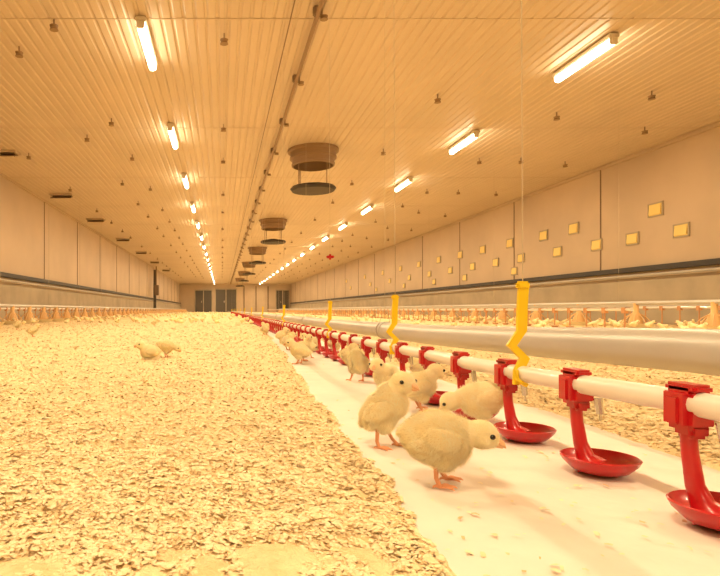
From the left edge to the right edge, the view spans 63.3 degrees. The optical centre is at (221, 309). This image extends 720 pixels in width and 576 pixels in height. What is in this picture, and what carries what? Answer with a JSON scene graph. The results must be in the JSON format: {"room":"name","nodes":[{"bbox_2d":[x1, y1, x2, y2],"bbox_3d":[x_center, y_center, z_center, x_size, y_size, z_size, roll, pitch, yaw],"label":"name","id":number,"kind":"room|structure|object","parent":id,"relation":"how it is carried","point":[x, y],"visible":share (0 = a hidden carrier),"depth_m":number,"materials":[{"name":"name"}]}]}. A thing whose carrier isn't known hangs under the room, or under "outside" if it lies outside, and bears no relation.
{"room":"farm building","nodes":[
{"label":"farm building","id":0,"kind":"room"},
{"bbox_2d":[0,176,179,304],"bbox_3d":[-4.300,-1.212,25.000,0.200,2.935,62.000,0,0,0],"label":"wall","id":1,"kind":"structure","parent":0,"point":[21,212],"depth_m":14.56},
{"bbox_2d":[0,172,180,320],"bbox_3d":[-4.144,-1.180,25.000,0.112,2.830,61.980,0,0,0],"label":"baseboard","id":2,"kind":"structure","parent":1,"relation":"attached to","point":[9,294],"depth_m":14.35,"materials":[{"name":"grey"}]},
{"bbox_2d":[180,284,290,311],"bbox_3d":[1.350,-1.212,56.100,11.500,2.935,0.200,0,0,0],"label":"wall","id":3,"kind":"structure","parent":0,"point":[187,293],"depth_m":56.00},
{"bbox_2d":[194,290,211,311],"bbox_3d":[-1.850,-0.892,55.938,1.800,2.305,0.115,0,0,0],"label":"door","id":4,"kind":"structure","parent":3,"relation":"in","point":[203,298],"depth_m":55.95,"materials":[{"name":"grey metal"}]},
{"bbox_2d":[215,289,236,311],"bbox_3d":[0.400,-0.943,55.938,2.200,2.405,0.115,0,0,0],"label":"door","id":5,"kind":"structure","parent":3,"relation":"in","point":[223,297],"depth_m":55.95,"materials":[{"name":"grey metal"}]},
{"bbox_2d":[244,286,268,310],"bbox_3d":[3.400,-1.115,55.960,2.500,2.500,0.060,0,0,0],"label":"trim","id":6,"kind":"structure","parent":3,"relation":"attached to","point":[244,286],"depth_m":55.93,"materials":[{"name":"brown"}]},
{"bbox_2d":[276,290,289,311],"bbox_3d":[6.050,-0.892,55.938,1.400,2.305,0.115,0,0,0],"label":"door","id":7,"kind":"structure","parent":3,"relation":"in","point":[282,296],"depth_m":55.95,"materials":[{"name":"grey metal"}]},
{"bbox_2d":[260,323,268,334],"bbox_3d":[0.381,0.166,4.902,0.087,0.107,0.123,0,0,30],"label":"chick","id":8,"kind":"object","parent":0,"point":[265,328],"depth_m":4.88},
{"bbox_2d":[275,328,290,339],"bbox_3d":[0.422,0.175,3.899,0.123,0.107,0.087,0,0,30],"label":"chick","id":9,"kind":"object","parent":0,"point":[280,334],"depth_m":3.87},
{"bbox_2d":[0,0,719,283],"bbox_3d":[1.350,-2.660,25.000,11.500,0.120,62.400,0,0,0],"label":"ceiling","id":10,"kind":"structure","parent":0,"point":[189,84],"depth_m":7.12,"materials":[{"name":"brown"}]},
{"bbox_2d":[0,150,20,156],"bbox_3d":[-3.600,-2.544,9.192,0.500,0.111,0.256,0,0,0],"label":"inlet","id":11,"kind":"object","parent":10,"relation":"attached to","point":[14,153],"depth_m":9.10,"materials":[{"name":"black plastic"}]},
{"bbox_2d":[49,193,74,197],"bbox_3d":[-3.600,-2.544,12.592,0.500,0.111,0.256,0,0,0],"label":"inlet","id":12,"kind":"object","parent":10,"relation":"attached to","point":[53,195],"depth_m":12.50,"materials":[{"name":"black plastic"}]},
{"bbox_2d":[0,304,187,325],"bbox_3d":[-3.200,-1.188,26.150,0.344,2.823,47.700,0,0,0],"label":"pet feeder","id":13,"kind":"object","parent":10,"relation":"hanging from","point":[43,317],"visible":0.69,"depth_m":11.50,"materials":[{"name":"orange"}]},
{"bbox_2d":[86,218,105,221],"bbox_3d":[-3.600,-2.544,15.992,0.500,0.111,0.256,0,0,0],"label":"inlet","id":14,"kind":"object","parent":10,"relation":"attached to","point":[88,219],"depth_m":15.91,"materials":[{"name":"black plastic"}]},
{"bbox_2d":[116,238,130,240],"bbox_3d":[-3.600,-2.544,20.392,0.500,0.111,0.256,0,0,0],"label":"inlet","id":15,"kind":"object","parent":10,"relation":"attached to","point":[118,239],"depth_m":20.34,"materials":[{"name":"black plastic"}]},
{"bbox_2d":[135,251,146,253],"bbox_3d":[-3.600,-2.544,24.992,0.500,0.111,0.256,0,0,0],"label":"inlet","id":16,"kind":"object","parent":10,"relation":"attached to","point":[137,252],"depth_m":24.90,"materials":[{"name":"black plastic"}]},
{"bbox_2d":[135,16,157,70],"bbox_3d":[-0.720,-2.539,5.390,0.100,0.111,0.920,0,0,0],"label":"lamp","id":17,"kind":"object","parent":10,"relation":"attached to","point":[142,26],"visible":1,"depth_m":5.24,"materials":[{"name":"beige plastic"}]},
{"bbox_2d":[167,123,178,148],"bbox_3d":[-0.720,-2.539,8.220,0.100,0.111,0.920,0,0,0],"label":"lamp","id":18,"kind":"object","parent":10,"relation":"attached to","point":[170,126],"visible":1,"depth_m":8.07,"materials":[{"name":"beige plastic"}]},
{"bbox_2d":[181,173,188,188],"bbox_3d":[-0.720,-2.539,11.050,0.100,0.111,0.920,0,0,0],"label":"lamp","id":19,"kind":"object","parent":10,"relation":"attached to","point":[184,175],"visible":1,"depth_m":10.83,"materials":[{"name":"beige plastic"}]},
{"bbox_2d":[190,202,195,212],"bbox_3d":[-0.720,-2.539,13.880,0.100,0.111,0.920,0,0,0],"label":"lamp","id":20,"kind":"object","parent":10,"relation":"attached to","point":[192,204],"visible":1,"depth_m":13.64,"materials":[{"name":"beige plastic"}]},
{"bbox_2d":[235,278,244,286],"bbox_3d":[1.480,-2.260,46.000,0.820,0.680,0.820,0,0,0],"label":"ceiling exhaust vent","id":21,"kind":"object","parent":10,"relation":"attached to","point":[237,279],"depth_m":45.73,"materials":[{"name":"brown metal"}]},
{"bbox_2d":[238,271,248,281],"bbox_3d":[1.480,-2.260,38.000,0.820,0.680,0.820,0,0,0],"label":"ceiling exhaust vent","id":22,"kind":"object","parent":10,"relation":"attached to","point":[240,273],"depth_m":37.74,"materials":[{"name":"brown metal"}]},
{"bbox_2d":[242,262,255,274],"bbox_3d":[1.480,-2.260,30.600,0.820,0.680,0.820,0,0,0],"label":"ceiling exhaust vent","id":23,"kind":"object","parent":10,"relation":"attached to","point":[245,264],"depth_m":30.35,"materials":[{"name":"brown metal"}]},
{"bbox_2d":[248,247,266,263],"bbox_3d":[1.480,-2.260,23.400,0.820,0.680,0.820,0,0,0],"label":"ceiling exhaust vent","id":24,"kind":"object","parent":10,"relation":"attached to","point":[255,250],"depth_m":23.12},
{"bbox_2d":[259,218,286,244],"bbox_3d":[1.480,-2.260,16.200,0.820,0.680,0.820,0,0,0],"label":"ceiling exhaust vent","id":25,"kind":"object","parent":10,"relation":"attached to","point":[269,224],"depth_m":15.94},
{"bbox_2d":[228,0,327,283],"bbox_3d":[0.755,-2.553,25.000,0.320,0.095,61.400,0,0,0],"label":"rail","id":26,"kind":"object","parent":10,"relation":"attached to","point":[317,9],"visible":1,"depth_m":6.49,"materials":[{"name":"brown"}]},
{"bbox_2d":[288,142,338,195],"bbox_3d":[1.480,-2.260,9.100,0.820,0.680,0.820,0,0,0],"label":"ceiling exhaust vent","id":27,"kind":"object","parent":10,"relation":"attached to","point":[306,156],"depth_m":8.87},
{"bbox_2d":[338,222,347,229],"bbox_3d":[3.670,-2.539,17.010,0.100,0.111,0.920,0,0,0],"label":"lamp","id":28,"kind":"object","parent":10,"relation":"attached to","point":[344,224],"visible":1,"depth_m":16.82,"materials":[{"name":"beige plastic"}]},
{"bbox_2d":[0,18,719,274],"bbox_3d":[1.350,-2.598,24.500,11.080,0.005,57.012,0,0,0],"label":"trim","id":29,"kind":"structure","parent":10,"relation":"attached to","point":[0,18],"depth_m":5.00,"materials":[{"name":"white metal"}]},
{"bbox_2d":[361,204,373,214],"bbox_3d":[3.670,-2.539,14.180,0.100,0.111,0.920,0,0,0],"label":"lamp","id":30,"kind":"object","parent":10,"relation":"attached to","point":[369,207],"visible":1,"depth_m":14.05,"materials":[{"name":"beige plastic"}]},
{"bbox_2d":[395,177,412,191],"bbox_3d":[3.670,-2.539,11.350,0.100,0.111,0.920,0,0,0],"label":"lamp","id":31,"kind":"object","parent":10,"relation":"attached to","point":[407,180],"visible":0.87,"depth_m":11.22,"materials":[{"name":"beige plastic"}]},
{"bbox_2d":[448,130,479,154],"bbox_3d":[3.670,-2.539,8.520,0.100,0.111,0.920,0,0,0],"label":"lamp","id":32,"kind":"object","parent":10,"relation":"attached to","point":[474,134],"visible":1,"depth_m":8.41,"materials":[{"name":"beige plastic"}]},
{"bbox_2d":[228,0,719,530],"bbox_3d":[0.528,-1.183,25.000,0.097,2.833,58.000,0,0,0],"label":"water line","id":33,"kind":"object","parent":10,"relation":"hanging from","point":[690,408],"visible":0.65,"depth_m":0.80,"materials":[{"name":"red plastic"}]},
{"bbox_2d":[233,306,719,375],"bbox_3d":[0.930,-1.183,25.000,0.104,2.835,58.000,0,0,0],"label":"pipe","id":34,"kind":"object","parent":10,"relation":"hanging from","point":[691,350],"visible":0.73,"depth_m":1.39,"materials":[{"name":"silver metal"}]},
{"bbox_2d":[278,249,719,328],"bbox_3d":[5.100,-1.188,26.351,0.344,2.823,47.502,0,0,0],"label":"pet feeder","id":35,"kind":"object","parent":10,"relation":"hanging from","point":[713,319],"visible":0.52,"depth_m":7.94,"materials":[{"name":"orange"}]},
{"bbox_2d":[552,33,619,82],"bbox_3d":[3.670,-2.539,5.690,0.100,0.111,0.920,0,0,0],"label":"lamp","id":36,"kind":"object","parent":10,"relation":"attached to","point":[611,39],"visible":1,"depth_m":5.58,"materials":[{"name":"beige plastic"}]},
{"bbox_2d":[0,0,719,278],"bbox_3d":[1.400,-2.550,27.000,9.280,0.100,50.000,0,0,0],"label":"pulley","id":37,"kind":"object","parent":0,"point":[53,27],"depth_m":8.10,"materials":[{"name":"grey metal"}]},
{"bbox_2d":[291,127,719,304],"bbox_3d":[7.000,-1.212,25.000,0.200,2.935,62.000,0,0,0],"label":"wall","id":38,"kind":"structure","parent":0,"point":[684,174],"depth_m":10.81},
{"bbox_2d":[448,267,452,273],"bbox_3d":[6.882,-1.195,16.900,0.032,0.212,0.298,0,0,0],"label":"inlet","id":39,"kind":"object","parent":38,"relation":"attached to","point":[450,269],"visible":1,"depth_m":16.85,"materials":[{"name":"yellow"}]},
{"bbox_2d":[458,250,462,258],"bbox_3d":[6.882,-1.595,16.200,0.032,0.222,0.312,0,0,0],"label":"inlet","id":40,"kind":"object","parent":38,"relation":"attached to","point":[460,253],"visible":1,"depth_m":16.15,"materials":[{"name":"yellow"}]},
{"bbox_2d":[462,274,466,280],"bbox_3d":[6.883,-0.915,15.900,0.031,0.192,0.268,0,0,0],"label":"inlet","id":41,"kind":"object","parent":38,"relation":"attached to","point":[464,277],"visible":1,"depth_m":15.87,"materials":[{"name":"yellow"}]},
{"bbox_2d":[470,262,474,270],"bbox_3d":[6.882,-1.195,15.400,0.032,0.212,0.298,0,0,0],"label":"inlet","id":42,"kind":"object","parent":38,"relation":"attached to","point":[472,265],"visible":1,"depth_m":15.37,"materials":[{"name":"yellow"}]},
{"bbox_2d":[480,245,485,253],"bbox_3d":[6.882,-1.595,14.800,0.032,0.222,0.312,0,0,0],"label":"inlet","id":43,"kind":"object","parent":38,"relation":"attached to","point":[483,247],"visible":1,"depth_m":14.74,"materials":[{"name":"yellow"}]},
{"bbox_2d":[492,258,498,266],"bbox_3d":[6.882,-1.195,14.100,0.032,0.212,0.298,0,0,0],"label":"inlet","id":44,"kind":"object","parent":38,"relation":"attached to","point":[495,262],"visible":1,"depth_m":14.08,"materials":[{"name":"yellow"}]},
{"bbox_2d":[290,122,719,324],"bbox_3d":[6.844,-1.180,25.000,0.112,2.830,61.980,0,0,0],"label":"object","id":45,"kind":"structure","parent":38,"relation":"attached to","point":[696,287],"depth_m":10.41,"materials":[{"name":"grey"}]},
{"bbox_2d":[506,238,513,248],"bbox_3d":[6.882,-1.595,13.400,0.032,0.222,0.312,0,0,0],"label":"inlet","id":46,"kind":"object","parent":38,"relation":"attached to","point":[509,242],"visible":1,"depth_m":13.37,"materials":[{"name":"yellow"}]},
{"bbox_2d":[511,267,517,275],"bbox_3d":[6.883,-0.915,13.200,0.031,0.192,0.268,0,0,0],"label":"inlet","id":47,"kind":"object","parent":38,"relation":"attached to","point":[514,270],"visible":1,"depth_m":13.16,"materials":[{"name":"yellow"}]},
{"bbox_2d":[517,253,524,262],"bbox_3d":[6.882,-1.195,12.900,0.032,0.212,0.298,0,0,0],"label":"inlet","id":48,"kind":"object","parent":38,"relation":"attached to","point":[519,256],"visible":0.99,"depth_m":12.90,"materials":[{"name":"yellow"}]},
{"bbox_2d":[539,229,547,241],"bbox_3d":[6.882,-1.595,12.000,0.032,0.222,0.312,0,0,0],"label":"inlet","id":49,"kind":"object","parent":38,"relation":"attached to","point":[543,235],"visible":1,"depth_m":11.97,"materials":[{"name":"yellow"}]},
{"bbox_2d":[553,246,561,257],"bbox_3d":[6.882,-1.195,11.500,0.032,0.212,0.298,0,0,0],"label":"inlet","id":50,"kind":"object","parent":38,"relation":"attached to","point":[557,251],"visible":1,"depth_m":11.47,"materials":[{"name":"yellow plastic"}]},
{"bbox_2d":[568,222,578,234],"bbox_3d":[6.882,-1.595,10.970,0.032,0.222,0.312,0,0,0],"label":"inlet","id":51,"kind":"object","parent":38,"relation":"attached to","point":[573,228],"visible":1,"depth_m":10.95,"materials":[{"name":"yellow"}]},
{"bbox_2d":[591,238,601,251],"bbox_3d":[6.882,-1.195,10.300,0.032,0.212,0.298,0,0,0],"label":"inlet","id":52,"kind":"object","parent":38,"relation":"attached to","point":[596,245],"visible":1,"depth_m":10.28,"materials":[{"name":"yellow plastic"}]},
{"bbox_2d":[625,231,638,245],"bbox_3d":[6.882,-1.195,9.400,0.032,0.212,0.298,0,0,0],"label":"inlet","id":53,"kind":"object","parent":38,"relation":"attached to","point":[632,238],"visible":1,"depth_m":9.39,"materials":[{"name":"yellow plastic"}]},
{"bbox_2d":[647,201,663,217],"bbox_3d":[6.882,-1.595,8.900,0.032,0.222,0.312,0,0,0],"label":"inlet","id":54,"kind":"object","parent":38,"relation":"attached to","point":[655,209],"visible":1,"depth_m":8.88,"materials":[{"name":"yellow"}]},
{"bbox_2d":[673,222,689,238],"bbox_3d":[6.882,-1.195,8.400,0.032,0.212,0.298,0,0,0],"label":"inlet","id":55,"kind":"object","parent":38,"relation":"attached to","point":[680,230],"visible":1,"depth_m":8.38,"materials":[{"name":"yellow plastic"}]},
{"bbox_3d":[1.350,0.335,25.000,11.500,0.200,62.400,0,0,0],"label":"floor","id":56,"kind":"structure","parent":0,"visible":0},
{"bbox_2d":[153,266,158,310],"bbox_3d":[-3.913,-1.165,32.975,0.395,2.800,0.350,0,0,0],"label":"post","id":57,"kind":"object","parent":56,"relation":"on","point":[155,286],"visible":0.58,"depth_m":32.92,"materials":[{"name":"grey metal"}]},
{"bbox_2d":[0,312,719,575],"bbox_3d":[1.350,0.222,24.955,10.970,0.035,61.850,0,0,0],"label":"litter","id":58,"kind":"object","parent":56,"relation":"on","point":[268,558],"visible":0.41,"depth_m":1.06,"materials":[{"name":"beige wood"}]},
{"bbox_2d":[13,320,21,329],"bbox_3d":[-2.296,0.168,6.293,0.107,0.107,0.090,0,0,-42],"label":"chick","id":59,"kind":"object","parent":58,"relation":"on","point":[16,325],"visible":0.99,"depth_m":6.28,"materials":[{"name":"yellow"}]},
{"bbox_2d":[26,324,40,336],"bbox_3d":[-1.551,0.166,4.592,0.113,0.112,0.095,0,0,-2],"label":"chick","id":60,"kind":"object","parent":58,"relation":"on","point":[33,329],"visible":1,"depth_m":4.58,"materials":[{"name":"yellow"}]},
{"bbox_2d":[0,307,167,321],"bbox_3d":[-3.700,0.069,27.500,0.096,0.288,45.000,0,0,0],"label":"water line","id":61,"kind":"object","parent":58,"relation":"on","point":[18,309],"visible":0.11,"depth_m":12.02,"materials":[{"name":"beige plastic"}]},
{"bbox_2d":[134,340,161,358],"bbox_3d":[-0.325,0.175,2.460,0.126,0.089,0.089,0,0,-10],"label":"chick","id":62,"kind":"object","parent":58,"relation":"on","point":[149,351],"visible":1,"depth_m":2.44,"materials":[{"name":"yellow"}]},
{"bbox_2d":[151,319,159,324],"bbox_3d":[-0.905,0.165,7.494,0.107,0.107,0.090,0,0,28],"label":"chick","id":63,"kind":"object","parent":58,"relation":"on","point":[154,322],"visible":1,"depth_m":7.48,"materials":[{"name":"yellow"}]},
{"bbox_2d":[156,340,180,357],"bbox_3d":[-0.251,0.176,2.601,0.119,0.087,0.082,0,0,-10],"label":"chick","id":64,"kind":"object","parent":58,"relation":"on","point":[167,346],"visible":0.97,"depth_m":2.58,"materials":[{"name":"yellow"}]},
{"bbox_2d":[0,321,719,575],"bbox_3d":[1.353,0.219,5.686,10.724,0.036,10.666,0,0,0],"label":"flakes","id":65,"kind":"object","parent":58,"relation":"on","point":[402,541],"visible":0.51,"depth_m":0.72,"materials":[{"name":"beige wood"}]},
{"bbox_2d":[3,311,719,328],"bbox_3d":[1.460,0.172,26.005,10.234,0.108,41.669,0,0,0],"label":"flock","id":66,"kind":"object","parent":58,"relation":"on","point":[600,322],"visible":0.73,"depth_m":9.61,"materials":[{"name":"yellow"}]},
{"bbox_2d":[268,305,633,327],"bbox_3d":[4.100,0.079,27.800,0.096,0.268,44.400,0,0,0],"label":"water line","id":67,"kind":"object","parent":58,"relation":"on","point":[586,309],"visible":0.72,"depth_m":8.39,"materials":[{"name":"beige plastic"}]},
{"bbox_2d":[268,331,719,575],"bbox_3d":[0.471,0.230,5.185,0.682,0.006,10.270,0,0,0],"label":"paper","id":68,"kind":"object","parent":58,"relation":"on","point":[574,545],"visible":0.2,"depth_m":0.67,"materials":[{"name":"white paper"}]},
{"bbox_2d":[279,332,295,349],"bbox_3d":[0.381,0.175,3.201,0.123,0.107,0.087,0,0,-40],"label":"chick","id":69,"kind":"object","parent":68,"relation":"on","point":[292,335],"depth_m":3.18},
{"bbox_2d":[283,339,311,363],"bbox_3d":[0.323,0.174,2.380,0.126,0.109,0.089,0,0,20],"label":"chick","id":70,"kind":"object","parent":68,"relation":"on","point":[298,350],"depth_m":2.36},
{"bbox_2d":[298,333,317,346],"bbox_3d":[0.478,0.175,3.050,0.123,0.107,0.087,0,0,10],"label":"chick","id":71,"kind":"object","parent":68,"relation":"on","point":[302,336],"depth_m":3.04},
{"bbox_2d":[303,334,313,357],"bbox_3d":[0.410,0.171,2.682,0.078,0.117,0.095,0,0,-10],"label":"chick","id":72,"kind":"object","parent":68,"relation":"on","point":[308,338],"depth_m":2.65},
{"bbox_2d":[299,341,318,360],"bbox_3d":[0.375,0.182,2.522,0.127,0.093,0.091,0,0,-20],"label":"chick","id":73,"kind":"object","parent":68,"relation":"on","point":[313,347],"depth_m":2.51},
{"bbox_2d":[328,340,340,351],"bbox_3d":[0.601,0.175,2.949,0.087,0.107,0.123,0,0,-30],"label":"chick","id":74,"kind":"object","parent":68,"relation":"on","point":[338,346],"depth_m":2.94},
{"bbox_2d":[338,348,364,365],"bbox_3d":[0.504,0.185,2.172,0.120,0.087,0.083,0,0,-30],"label":"chick","id":75,"kind":"object","parent":68,"relation":"on","point":[343,353],"depth_m":2.15},
{"bbox_2d":[346,343,369,381],"bbox_3d":[0.432,0.167,1.798,0.082,0.123,0.100,0,0,-10],"label":"chick","id":76,"kind":"object","parent":68,"relation":"on","point":[357,363],"depth_m":1.78},
{"bbox_2d":[369,358,400,387],"bbox_3d":[0.429,0.175,1.469,0.123,0.107,0.087,0,0,-35],"label":"chick","id":77,"kind":"object","parent":68,"relation":"on","point":[383,372],"depth_m":1.44},
{"bbox_2d":[357,370,418,450],"bbox_3d":[0.274,0.164,0.931,0.105,0.130,0.087,0,0,24],"label":"chick","id":78,"kind":"object","parent":68,"relation":"on","point":[381,411],"depth_m":0.91},
{"bbox_2d":[408,356,423,372],"bbox_3d":[0.619,0.178,1.751,0.117,0.101,0.083,0,0,40],"label":"chick","id":79,"kind":"object","parent":68,"relation":"on","point":[416,366],"depth_m":1.73},
{"bbox_2d":[407,363,445,410],"bbox_3d":[0.457,0.174,1.280,0.126,0.109,0.089,0,0,-8],"label":"chick","id":80,"kind":"object","parent":68,"relation":"on","point":[426,379],"depth_m":1.26},
{"bbox_2d":[395,407,505,490],"bbox_3d":[0.295,0.177,0.735,0.141,0.103,0.101,0,0,3],"label":"chick","id":81,"kind":"object","parent":68,"relation":"on","point":[443,440],"depth_m":0.71,"materials":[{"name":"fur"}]},
{"bbox_2d":[439,381,502,421],"bbox_3d":[0.487,0.180,1.076,0.133,0.097,0.092,0,0,8],"label":"chick","id":82,"kind":"object","parent":68,"relation":"on","point":[478,400],"depth_m":1.06},
{"bbox_2d":[296,304,719,325],"bbox_3d":[6.050,0.064,27.000,0.096,0.298,46.000,0,0,0],"label":"water line","id":83,"kind":"object","parent":58,"relation":"on","point":[679,307],"visible":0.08,"depth_m":7.64,"materials":[{"name":"beige plastic"}]}
]}

